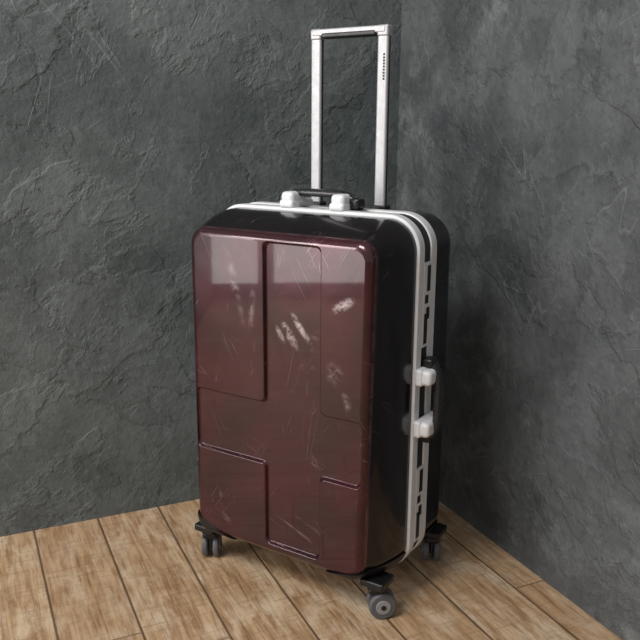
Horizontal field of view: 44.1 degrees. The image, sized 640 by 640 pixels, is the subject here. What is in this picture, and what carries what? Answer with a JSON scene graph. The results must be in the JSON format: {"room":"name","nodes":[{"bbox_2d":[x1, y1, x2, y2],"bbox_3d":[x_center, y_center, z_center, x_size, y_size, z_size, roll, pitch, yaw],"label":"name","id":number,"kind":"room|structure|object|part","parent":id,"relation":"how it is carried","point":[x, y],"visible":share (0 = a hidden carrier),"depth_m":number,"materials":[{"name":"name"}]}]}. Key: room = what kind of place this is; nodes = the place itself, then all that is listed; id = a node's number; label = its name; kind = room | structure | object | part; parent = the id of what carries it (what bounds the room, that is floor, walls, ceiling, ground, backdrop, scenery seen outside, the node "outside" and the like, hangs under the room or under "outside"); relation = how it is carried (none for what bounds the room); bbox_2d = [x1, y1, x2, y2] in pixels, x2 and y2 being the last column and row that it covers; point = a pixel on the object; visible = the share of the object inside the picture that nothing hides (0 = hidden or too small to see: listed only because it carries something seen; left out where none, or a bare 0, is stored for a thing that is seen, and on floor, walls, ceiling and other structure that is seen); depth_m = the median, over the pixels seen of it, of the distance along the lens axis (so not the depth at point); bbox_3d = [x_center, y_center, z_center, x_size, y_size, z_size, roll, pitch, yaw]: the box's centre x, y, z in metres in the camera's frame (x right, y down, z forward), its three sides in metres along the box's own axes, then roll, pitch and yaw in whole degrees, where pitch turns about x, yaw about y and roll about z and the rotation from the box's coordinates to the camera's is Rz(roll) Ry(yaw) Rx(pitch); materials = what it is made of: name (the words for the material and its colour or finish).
{"room":"room corner","nodes":[
{"label":"room corner","id":0,"kind":"room"},
{"bbox_2d":[0,0,401,536],"bbox_3d":[-2.487,-0.637,0.830,6.120,2.700,0.120,-6,15,-24],"label":"wall","id":1,"kind":"structure","parent":0,"point":[126,126],"depth_m":1.85,"materials":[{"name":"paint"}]},
{"bbox_2d":[0,499,621,639],"bbox_3d":[-1.029,1.482,-1.927,6.120,0.100,7.120,-6,15,-24],"label":"floor","id":2,"kind":"structure","parent":0,"point":[145,574],"depth_m":1.65,"materials":[{"name":"brown wood"}]},
{"bbox_2d":[191,24,450,618],"bbox_3d":[0.020,-0.014,1.638,0.528,1.141,0.334,9,16,31],"label":"suitcase","id":3,"kind":"object","parent":2,"relation":"on","point":[320,330],"visible":1,"depth_m":1.53,"materials":[{"name":"red plastic"}]},
{"bbox_3d":[-0.245,0.459,1.770,0.052,0.016,0.052,9,16,31],"label":"caster plate","id":4,"kind":"part","parent":3,"relation":"part of","materials":[{"name":"black plastic"}]},
{"bbox_2d":[202,533,217,538],"bbox_3d":[-0.245,0.476,1.774,0.032,0.014,0.038,1,14,2],"label":"hood","id":5,"kind":"object","parent":3,"relation":"attached to","point":[205,535],"depth_m":1.76,"materials":[{"name":"black plastic"}]},
{"bbox_3d":[-0.048,-0.239,1.616,0.034,0.017,0.080,9,16,31],"label":"handle mount","id":6,"kind":"part","parent":3,"relation":"part of","materials":[{"name":"white plastic"}]},
{"bbox_3d":[-0.006,-0.395,1.683,0.024,0.420,0.016,9,16,31],"label":"pull rod","id":7,"kind":"part","parent":3,"relation":"part of","materials":[{"name":"metal"}]},
{"bbox_3d":[-0.004,-0.590,1.636,0.026,0.022,0.020,9,16,31],"label":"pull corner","id":8,"kind":"part","parent":3,"relation":"part of","materials":[{"name":"metal"}]},
{"bbox_2d":[313,201,325,205],"bbox_3d":[-0.007,-0.252,1.718,0.034,0.012,0.026,9,16,31],"label":"socket","id":9,"kind":"object","parent":3,"relation":"attached to","point":[323,203],"depth_m":1.71,"materials":[{"name":"black plastic"}]},
{"bbox_3d":[0.051,-0.224,1.555,0.034,0.017,0.080,9,16,31],"label":"handle mount","id":10,"kind":"part","parent":3,"relation":"part of","materials":[{"name":"white plastic"}]},
{"bbox_3d":[0.072,-0.226,1.541,0.024,0.024,0.030,9,16,31],"label":"handle","id":11,"kind":"part","parent":3,"relation":"part of","materials":[{"name":"black plastic"}]},
{"bbox_3d":[0.113,0.512,1.560,0.052,0.016,0.052,9,16,31],"label":"caster plate","id":12,"kind":"part","parent":3,"relation":"part of","materials":[{"name":"black plastic"}]},
{"bbox_2d":[367,588,386,594],"bbox_3d":[0.112,0.530,1.564,0.038,0.014,0.032,-1,14,-8],"label":"hood","id":13,"kind":"object","parent":3,"relation":"attached to","point":[371,591],"depth_m":1.55,"materials":[{"name":"black plastic"}]},
{"bbox_2d":[371,205,389,209],"bbox_3d":[0.125,-0.232,1.637,0.034,0.012,0.026,9,16,31],"label":"socket","id":14,"kind":"object","parent":3,"relation":"attached to","point":[385,207],"depth_m":1.63,"materials":[{"name":"black plastic"}]},
{"bbox_3d":[0.126,-0.375,1.602,0.024,0.420,0.016,9,16,31],"label":"pull rod","id":15,"kind":"part","parent":3,"relation":"part of","materials":[{"name":"metal"}]},
{"bbox_3d":[0.128,-0.569,1.555,0.026,0.022,0.020,9,16,31],"label":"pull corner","id":16,"kind":"part","parent":3,"relation":"part of","materials":[{"name":"metal"}]},
{"bbox_3d":[0.199,0.372,1.602,0.004,0.160,0.032,9,16,31],"label":"lock plate","id":17,"kind":"part","parent":3,"relation":"part of","materials":[{"name":"silver metal"}]},
{"bbox_3d":[0.207,0.104,1.532,0.017,0.034,0.080,9,16,31],"label":"handle mount","id":18,"kind":"part","parent":3,"relation":"part of","materials":[{"name":"white plastic"}]},
{"bbox_3d":[0.206,0.205,1.557,0.017,0.034,0.080,9,16,31],"label":"handle mount","id":19,"kind":"part","parent":3,"relation":"part of","materials":[{"name":"white plastic"}]},
{"bbox_3d":[0.202,-0.029,1.505,0.004,0.165,0.032,9,16,31],"label":"lock plate","id":20,"kind":"part","parent":3,"relation":"part of","materials":[{"name":"silver metal"}]},
{"bbox_3d":[0.211,0.227,1.559,0.024,0.024,0.030,9,16,31],"label":"handle","id":21,"kind":"part","parent":3,"relation":"part of","materials":[{"name":"black plastic"}]},
{"bbox_3d":[0.212,0.083,1.524,0.024,0.024,0.030,9,16,31],"label":"handle","id":22,"kind":"part","parent":3,"relation":"part of","materials":[{"name":"black plastic"}]},
{"bbox_2d":[425,538,439,542],"bbox_3d":[0.249,0.483,1.761,0.032,0.014,0.038,1,14,2],"label":"hood","id":23,"kind":"object","parent":3,"relation":"attached to","point":[427,540],"depth_m":1.74,"materials":[{"name":"black plastic"}]},
{"bbox_3d":[0.249,0.465,1.757,0.052,0.016,0.052,9,16,31],"label":"caster plate","id":24,"kind":"part","parent":3,"relation":"part of","materials":[{"name":"black plastic"}]},
{"bbox_2d":[396,0,639,639],"bbox_3d":[1.729,-0.144,-1.084,0.120,2.700,7.000,-6,15,-24],"label":"wall","id":25,"kind":"structure","parent":0,"point":[519,123],"depth_m":1.63,"materials":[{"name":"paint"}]}
]}

